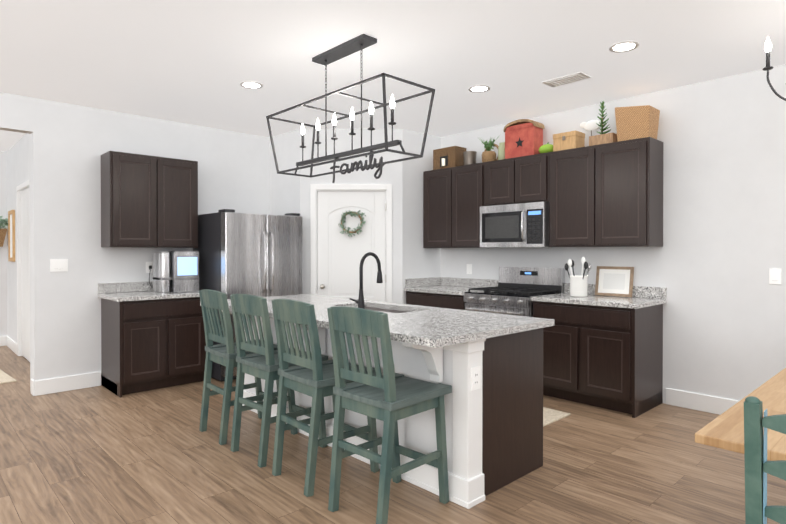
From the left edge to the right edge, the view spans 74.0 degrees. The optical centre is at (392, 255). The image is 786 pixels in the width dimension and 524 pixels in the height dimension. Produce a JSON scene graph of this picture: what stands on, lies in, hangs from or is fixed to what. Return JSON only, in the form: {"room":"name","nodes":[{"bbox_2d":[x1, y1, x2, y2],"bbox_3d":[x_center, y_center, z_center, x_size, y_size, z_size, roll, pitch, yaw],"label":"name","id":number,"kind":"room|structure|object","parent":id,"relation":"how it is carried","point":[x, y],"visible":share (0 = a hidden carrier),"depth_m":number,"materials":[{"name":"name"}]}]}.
{"room":"dining room and kitchen","nodes":[
{"label":"dining room and kitchen","id":0,"kind":"room"},
{"bbox_2d":[0,151,6,335],"bbox_3d":[-6.433,-0.092,6.570,2.760,2.740,0.120,0,1,-43],"label":"wall","id":1,"kind":"structure","parent":0,"point":[3,276],"depth_m":7.37,"materials":[{"name":"paint"}]},
{"bbox_2d":[0,336,4,345],"bbox_3d":[-6.040,1.206,6.855,1.570,0.140,0.018,0,1,-43],"label":"baseboard","id":2,"kind":"structure","parent":1,"relation":"attached to","point":[2,338],"depth_m":7.35,"materials":[{"name":"white"}]},
{"bbox_2d":[0,216,7,246],"bbox_3d":[-5.545,-0.349,7.177,0.496,0.446,0.214,0,1,-43],"label":"hanging basket","id":3,"kind":"object","parent":1,"relation":"attached to","point":[3,232],"visible":0.9,"depth_m":7.25,"materials":[{"name":"wicker"}]},
{"bbox_2d":[6,133,31,390],"bbox_3d":[-4.386,-0.089,6.178,0.323,2.740,3.261,0,1,-43],"label":"wall","id":4,"kind":"structure","parent":0,"point":[18,163],"depth_m":6.82,"materials":[{"name":"paint"}]},
{"bbox_2d":[5,336,16,354],"bbox_3d":[-5.135,1.205,7.028,0.018,0.140,0.970,0,1,-43],"label":"baseboard","id":5,"kind":"structure","parent":4,"relation":"attached to","point":[9,342],"depth_m":7.03,"materials":[{"name":"white"}]},
{"bbox_2d":[8,210,14,261],"bbox_3d":[-5.107,-0.265,6.981,0.024,0.680,0.400,0,1,-43],"label":"picture frame","id":6,"kind":"object","parent":4,"relation":"attached to","point":[11,235],"visible":1,"depth_m":6.99,"materials":[{"name":"brown wood"}]},
{"bbox_2d":[16,180,29,361],"bbox_3d":[-4.380,0.200,6.295,0.116,2.160,1.120,0,1,-43],"label":"door frame","id":7,"kind":"structure","parent":4,"relation":"attached to","point":[23,274],"depth_m":6.50,"materials":[{"name":"white wood"}]},
{"bbox_2d":[0,92,269,384],"bbox_3d":[-3.886,-0.076,4.325,6.580,2.740,0.120,0,1,-43],"label":"wall","id":8,"kind":"structure","parent":0,"point":[71,144],"depth_m":5.08,"materials":[{"name":"paint"}]},
{"bbox_2d":[50,259,67,271],"bbox_3d":[-3.155,0.089,4.928,0.142,0.118,0.010,0,1,-43],"label":"light switch","id":9,"kind":"object","parent":8,"relation":"attached to","point":[58,265],"depth_m":4.92,"materials":[{"name":"white plastic"}]},
{"bbox_2d":[31,371,100,395],"bbox_3d":[-3.114,1.219,4.993,0.562,0.140,0.044,0,1,-43],"label":"baseboard","id":10,"kind":"structure","parent":8,"relation":"attached to","point":[67,383],"depth_m":4.96,"materials":[{"name":"white"}]},
{"bbox_2d":[146,262,152,272],"bbox_3d":[-2.561,0.121,5.491,0.075,0.118,0.009,0,1,-43],"label":"outlet","id":11,"kind":"object","parent":8,"relation":"attached to","point":[148,264],"depth_m":5.48,"materials":[{"name":"white plastic"}]},
{"bbox_2d":[270,129,299,214],"bbox_3d":[-1.259,-0.090,6.263,0.100,2.740,0.669,0,1,-43],"label":"wall","id":12,"kind":"structure","parent":0,"point":[284,194],"depth_m":6.21,"materials":[{"name":"paint"}]},
{"bbox_2d":[300,129,401,303],"bbox_3d":[-0.479,-0.088,6.040,1.175,2.740,0.100,0,0,0],"label":"wall","id":13,"kind":"structure","parent":0,"point":[392,173],"depth_m":5.98,"materials":[{"name":"paint"}]},
{"bbox_2d":[310,184,391,302],"bbox_3d":[-0.479,0.231,6.016,0.934,2.102,0.152,0,0,0],"label":"door","id":14,"kind":"structure","parent":13,"relation":"attached to","point":[336,255],"depth_m":6.00,"materials":[{"name":"white wood"}]},
{"bbox_2d":[338,210,365,236],"bbox_3d":[-0.465,-0.370,5.960,0.317,0.321,0.104,0,0,-3],"label":"wreath","id":15,"kind":"object","parent":14,"relation":"attached to","point":[352,213],"visible":0.92,"depth_m":5.95,"materials":[{"name":"green plant"}]},
{"bbox_2d":[385,192,385,301],"bbox_3d":[-0.481,0.160,6.301,0.910,2.240,0.020,0,0,0],"label":"wall","id":16,"kind":"structure","parent":0,"point":[385,247],"depth_m":6.29,"materials":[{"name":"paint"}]},
{"bbox_2d":[0,346,785,523],"bbox_3d":[-1.659,1.327,3.303,8.400,0.050,12.600,0,1,-43],"label":"floor","id":17,"kind":"structure","parent":0,"point":[101,454],"depth_m":3.12,"materials":[{"name":"brown wood"}]},
{"bbox_2d":[0,370,16,383],"bbox_3d":[-4.709,1.280,5.512,1.500,0.010,0.900,0,1,43],"label":"rug","id":18,"kind":"object","parent":17,"relation":"on","point":[5,377],"visible":1,"depth_m":5.42,"materials":[{"name":"beige fabric"}]},
{"bbox_2d":[98,151,205,397],"bbox_3d":[-2.380,0.145,5.222,0.880,2.286,0.640,0,1,-43],"label":"tall cabinet","id":19,"kind":"object","parent":17,"relation":"on","point":[153,335],"visible":0.9,"depth_m":5.11,"materials":[{"name":"brown wood"}]},
{"bbox_2d":[98,281,199,301],"bbox_3d":[-2.382,0.341,5.221,0.872,0.140,0.640,0,1,-43],"label":"countertop","id":20,"kind":"structure","parent":19,"relation":"on","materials":[{"name":"stone"}]},
{"bbox_2d":[199,289,285,444],"bbox_3d":[-1.117,0.770,3.879,0.525,1.059,0.445,0,1,-43],"label":"bar stool","id":21,"kind":"object","parent":17,"relation":"on","point":[224,353],"visible":0.81,"depth_m":3.73,"materials":[{"name":"green wood"}]},
{"bbox_2d":[193,209,302,381],"bbox_3d":[-1.586,0.405,5.775,0.910,1.757,0.876,0,1,-43],"label":"fridge","id":22,"kind":"object","parent":17,"relation":"on","point":[260,255],"visible":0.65,"depth_m":5.44,"materials":[{"name":"grey metal"}]},
{"bbox_2d":[230,294,327,467],"bbox_3d":[-0.768,0.773,3.508,0.521,1.059,0.438,0,1,-43],"label":"bar stool","id":23,"kind":"object","parent":17,"relation":"on","point":[262,361],"visible":0.85,"depth_m":3.36,"materials":[{"name":"green wood"}]},
{"bbox_2d":[272,299,378,496],"bbox_3d":[-0.403,0.776,3.123,0.523,1.059,0.442,0,1,-43],"label":"bar stool","id":24,"kind":"object","parent":17,"relation":"on","point":[312,375],"visible":0.79,"depth_m":2.98,"materials":[{"name":"green wood"}]},
{"bbox_2d":[229,304,542,508],"bbox_3d":[-0.302,0.860,3.804,1.003,0.876,2.586,0,1,-43],"label":"kitchen island","id":25,"kind":"object","parent":17,"relation":"on","point":[487,367],"depth_m":2.94,"materials":[{"name":"paint"}]},
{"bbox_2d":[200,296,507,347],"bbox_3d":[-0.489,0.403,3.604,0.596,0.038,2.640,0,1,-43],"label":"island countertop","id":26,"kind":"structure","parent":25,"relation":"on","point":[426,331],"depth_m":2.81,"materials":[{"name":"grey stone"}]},
{"bbox_2d":[471,366,480,390],"bbox_3d":[0.437,0.646,2.746,0.075,0.118,0.008,0,1,-43],"label":"outlet","id":27,"kind":"object","parent":25,"relation":"attached to","point":[475,370],"depth_m":2.74,"materials":[{"name":"white plastic"}]},
{"bbox_2d":[327,306,451,523],"bbox_3d":[-0.019,0.779,2.717,0.525,1.059,0.445,0,1,-43],"label":"bar stool","id":28,"kind":"object","parent":17,"relation":"on","point":[389,397],"visible":1,"depth_m":2.60,"materials":[{"name":"green wood"}]},
{"bbox_2d":[406,293,459,309],"bbox_3d":[0.670,0.845,5.908,0.623,0.876,0.898,0,1,-43],"label":"base cabinet","id":29,"kind":"object","parent":17,"relation":"on","point":[441,300],"depth_m":5.69,"materials":[{"name":"brown wood"}]},
{"bbox_2d":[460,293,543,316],"bbox_3d":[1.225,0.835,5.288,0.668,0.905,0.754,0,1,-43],"label":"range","id":30,"kind":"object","parent":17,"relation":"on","point":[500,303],"depth_m":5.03,"materials":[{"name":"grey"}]},
{"bbox_2d":[464,266,564,316],"bbox_3d":[1.207,0.705,5.270,0.717,1.165,0.754,0,1,-43],"label":"range","id":31,"kind":"object","parent":17,"relation":"on","point":[515,291],"depth_m":5.22,"materials":[{"name":"silver metal"}]},
{"bbox_2d":[543,407,570,426],"bbox_3d":[0.556,1.287,4.569,0.840,0.010,1.700,0,1,-43],"label":"kitchen rug","id":32,"kind":"object","parent":17,"relation":"on","point":[550,416],"visible":0.14,"depth_m":4.19,"materials":[{"name":"beige fabric"}]},
{"bbox_2d":[532,301,662,417],"bbox_3d":[1.821,0.854,4.690,0.623,0.876,0.922,0,1,-43],"label":"base cabinet","id":33,"kind":"object","parent":17,"relation":"on","point":[604,352],"depth_m":4.40,"materials":[{"name":"brown wood"}]},
{"bbox_2d":[404,281,665,308],"bbox_3d":[1.249,0.354,5.269,0.655,0.113,2.616,0,1,-43],"label":"countertop","id":34,"kind":"structure","parent":33,"relation":"on","point":[556,293],"depth_m":4.95,"materials":[{"name":"grey stone"}]},
{"bbox_2d":[565,257,590,296],"bbox_3d":[1.709,0.192,4.818,0.183,0.365,0.252,0,1,-43],"label":"utensil crock","id":35,"kind":"object","parent":34,"relation":"on","point":[578,285],"visible":1,"depth_m":4.77,"materials":[{"name":"white ceramic"}]},
{"bbox_2d":[595,266,633,296],"bbox_3d":[2.047,0.237,4.829,0.061,0.274,0.340,0,1,-43],"label":"picture frame","id":36,"kind":"object","parent":34,"relation":"on","point":[614,281],"visible":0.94,"depth_m":4.82,"materials":[{"name":"white paper"}]},
{"bbox_2d":[744,396,785,523],"bbox_3d":[1.132,0.819,1.183,0.508,0.998,0.480,0,1,-43],"label":"dining chair","id":37,"kind":"object","parent":17,"relation":"on","point":[758,468],"visible":1,"depth_m":1.18,"materials":[{"name":"green wood"}]},
{"bbox_3d":[2.460,0.944,2.266,1.200,0.731,0.670,0,1,-43],"label":"dining table legs","id":38,"kind":"object","parent":17,"relation":"on","visible":0},
{"bbox_2d":[695,368,785,460],"bbox_3d":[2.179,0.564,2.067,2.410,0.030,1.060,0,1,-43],"label":"dining table","id":39,"kind":"object","parent":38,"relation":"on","point":[725,430],"visible":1,"depth_m":1.69,"materials":[{"name":"beige wood"}]},
{"bbox_2d":[0,0,785,151],"bbox_3d":[-1.659,-1.468,3.283,8.400,0.060,12.600,0,1,-43],"label":"ceiling","id":40,"kind":"structure","parent":0,"point":[195,62],"depth_m":3.75,"materials":[{"name":"paint"}]},
{"bbox_2d":[240,81,262,88],"bbox_3d":[-1.196,-1.441,4.408,0.189,0.009,0.189,0,0,23],"label":"recessed light","id":41,"kind":"object","parent":40,"relation":"in","point":[246,84],"depth_m":4.40,"materials":[{"name":"white"}]},
{"bbox_2d":[266,34,434,182],"bbox_3d":[-0.348,-0.969,3.631,0.443,0.942,1.323,0,1,-43],"label":"light","id":42,"kind":"object","parent":40,"relation":"hanging from","point":[350,47],"visible":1,"depth_m":3.52,"materials":[{"name":"grey metal"}]},
{"bbox_2d":[468,85,489,92],"bbox_3d":[0.745,-1.442,4.509,0.189,0.009,0.189,0,1,38],"label":"recessed light","id":43,"kind":"object","parent":40,"relation":"in","point":[477,88],"depth_m":4.50,"materials":[{"name":"white"}]},
{"bbox_2d":[542,72,590,86],"bbox_3d":[1.418,-1.439,4.270,0.180,0.012,0.340,0,1,-43],"label":"ceiling vent","id":44,"kind":"object","parent":40,"relation":"in","point":[566,79],"visible":0.98,"depth_m":4.25,"materials":[{"name":"white metal"}]},
{"bbox_2d":[609,41,638,52],"bbox_3d":[1.589,-1.435,3.586,0.189,0.009,0.189,0,0,11],"label":"recessed light","id":45,"kind":"object","parent":40,"relation":"in","point":[624,46],"depth_m":3.58,"materials":[{"name":"white"}]},
{"bbox_2d":[763,37,785,100],"bbox_3d":[2.544,-1.055,2.840,0.886,0.760,0.813,0,1,-43],"label":"dining chandelier","id":46,"kind":"object","parent":40,"relation":"hanging from","point":[768,46],"visible":1,"depth_m":2.98,"materials":[{"name":"grey metal"}]},
{"bbox_2d":[402,129,440,303],"bbox_3d":[0.314,-0.090,6.257,0.659,2.740,0.100,0,1,-43],"label":"wall","id":47,"kind":"structure","parent":0,"point":[419,260],"depth_m":6.14,"materials":[{"name":"paint"}]},
{"bbox_2d":[441,64,785,403],"bbox_3d":[2.548,-0.077,4.460,0.120,2.740,8.520,0,1,-43],"label":"wall","id":48,"kind":"structure","parent":0,"point":[715,258],"depth_m":4.30,"materials":[{"name":"paint"}]},
{"bbox_2d":[423,168,443,247],"bbox_3d":[0.645,-0.548,6.138,0.330,0.914,0.514,0,1,-43],"label":"upper cabinet","id":49,"kind":"object","parent":48,"relation":"attached to","point":[433,180],"depth_m":6.09,"materials":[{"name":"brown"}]},
{"bbox_2d":[444,162,483,247],"bbox_3d":[0.910,-0.546,5.857,0.330,0.914,0.515,0,1,-43],"label":"upper cabinet","id":50,"kind":"object","parent":48,"relation":"attached to","point":[463,185],"depth_m":5.78,"materials":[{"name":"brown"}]},
{"bbox_2d":[433,146,465,169],"bbox_3d":[0.654,-1.129,6.102,0.228,0.246,0.340,0,1,-43],"label":"basket","id":51,"kind":"object","parent":50,"relation":"on","point":[449,157],"visible":0.88,"depth_m":6.01,"materials":[{"name":"wood"}]},
{"bbox_2d":[463,151,476,164],"bbox_3d":[0.870,-1.087,5.894,0.156,0.165,0.156,0,1,-43],"label":"cup","id":52,"kind":"object","parent":50,"relation":"on","point":[469,157],"visible":0.75,"depth_m":5.83,"materials":[{"name":"silver metal"}]},
{"bbox_2d":[467,264,471,273],"bbox_3d":[0.894,0.157,6.118,0.010,0.118,0.075,0,1,-43],"label":"outlet","id":53,"kind":"object","parent":48,"relation":"attached to","point":[469,266],"depth_m":6.11,"materials":[{"name":"white plastic"}]},
{"bbox_2d":[484,159,507,204],"bbox_3d":[1.240,-0.762,5.507,0.330,0.476,0.444,0,1,-43],"label":"upper cabinet","id":54,"kind":"object","parent":48,"relation":"attached to","point":[495,172],"depth_m":5.45,"materials":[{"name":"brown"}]},
{"bbox_2d":[480,136,498,161],"bbox_3d":[1.041,-1.167,5.703,0.221,0.328,0.237,0,1,-43],"label":"potted plant","id":55,"kind":"object","parent":54,"relation":"on","point":[488,154],"visible":0.88,"depth_m":5.66,"materials":[{"name":"wicker"}]},
{"bbox_2d":[498,142,504,159],"bbox_3d":[1.179,-1.102,5.567,0.116,0.200,0.116,0,1,-43],"label":"crock","id":56,"kind":"object","parent":54,"relation":"on","point":[501,151],"visible":0.67,"depth_m":5.52,"materials":[{"name":"green"}]},
{"bbox_2d":[476,201,547,247],"bbox_3d":[1.301,-0.303,5.351,0.460,0.430,0.756,0,1,-43],"label":"microwave","id":57,"kind":"object","parent":48,"relation":"attached to","point":[505,224],"depth_m":5.21,"materials":[{"name":"grey metal"}]},
{"bbox_2d":[508,152,547,200],"bbox_3d":[1.457,-0.761,5.277,0.330,0.476,0.444,0,1,-43],"label":"upper cabinet","id":58,"kind":"object","parent":48,"relation":"attached to","point":[527,175],"depth_m":5.17,"materials":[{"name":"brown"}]},
{"bbox_2d":[503,119,544,158],"bbox_3d":[1.351,-1.195,5.385,0.204,0.388,0.360,0,1,-43],"label":"birdhouse","id":59,"kind":"object","parent":58,"relation":"on","point":[523,137],"visible":0.98,"depth_m":5.30,"materials":[{"name":"wood"}]},
{"bbox_2d":[539,142,552,153],"bbox_3d":[1.532,-1.064,5.179,0.154,0.129,0.172,0,1,-43],"label":"decor","id":60,"kind":"object","parent":58,"relation":"on","point":[546,148],"visible":0.62,"depth_m":5.12,"materials":[{"name":"green"}]},
{"bbox_2d":[404,277,666,296],"bbox_3d":[1.261,0.321,5.281,0.620,0.102,2.616,0,1,-43],"label":"backsplash","id":61,"kind":"structure","parent":48,"relation":"attached to","point":[638,291],"depth_m":5.94,"materials":[{"name":"grey stone"}]},
{"bbox_2d":[548,147,583,246],"bbox_3d":[1.790,-0.539,4.926,0.330,0.914,0.526,0,1,-43],"label":"upper cabinet","id":62,"kind":"object","parent":48,"relation":"attached to","point":[565,167],"depth_m":4.88,"materials":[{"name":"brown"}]},
{"bbox_2d":[553,130,584,151],"bbox_3d":[1.692,-1.086,5.020,0.194,0.175,0.238,0,1,-43],"label":"box","id":63,"kind":"object","parent":62,"relation":"on","point":[569,140],"visible":0.92,"depth_m":4.95,"materials":[{"name":"beige wood"}]},
{"bbox_2d":[580,120,599,135],"bbox_3d":[1.888,-1.146,4.983,0.076,0.296,0.217,0,1,-43],"label":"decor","id":64,"kind":"object","parent":62,"relation":"on","point":[591,125],"visible":0.81,"depth_m":4.97,"materials":[{"name":"white metal"}]},
{"bbox_2d":[584,137,662,246],"bbox_3d":[2.064,-0.537,4.636,0.330,0.914,0.526,0,1,-43],"label":"upper cabinet","id":65,"kind":"object","parent":48,"relation":"attached to","point":[623,180],"depth_m":4.51,"materials":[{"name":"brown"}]},
{"bbox_2d":[589,101,617,145],"bbox_3d":[1.934,-1.211,4.766,0.160,0.430,0.220,0,1,-43],"label":"potted plant","id":66,"kind":"object","parent":65,"relation":"on","point":[603,138],"visible":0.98,"depth_m":4.75,"materials":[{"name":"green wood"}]},
{"bbox_2d":[615,105,659,141],"bbox_3d":[2.133,-1.149,4.556,0.239,0.309,0.299,0,1,-43],"label":"decorative basket","id":67,"kind":"object","parent":65,"relation":"on","point":[634,122],"visible":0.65,"depth_m":4.47,"materials":[{"name":"beige wicker"}]},
{"bbox_2d":[666,388,738,414],"bbox_3d":[3.891,1.234,2.946,0.018,0.140,4.400,0,1,-43],"label":"baseboard","id":68,"kind":"structure","parent":48,"relation":"attached to","point":[701,402],"depth_m":4.36,"materials":[{"name":"white"}]},
{"bbox_2d":[769,268,780,283],"bbox_3d":[2.916,0.157,3.977,0.010,0.118,0.075,0,1,-43],"label":"light switch","id":69,"kind":"object","parent":48,"relation":"attached to","point":[774,274],"depth_m":3.98,"materials":[{"name":"white plastic"}]}
]}

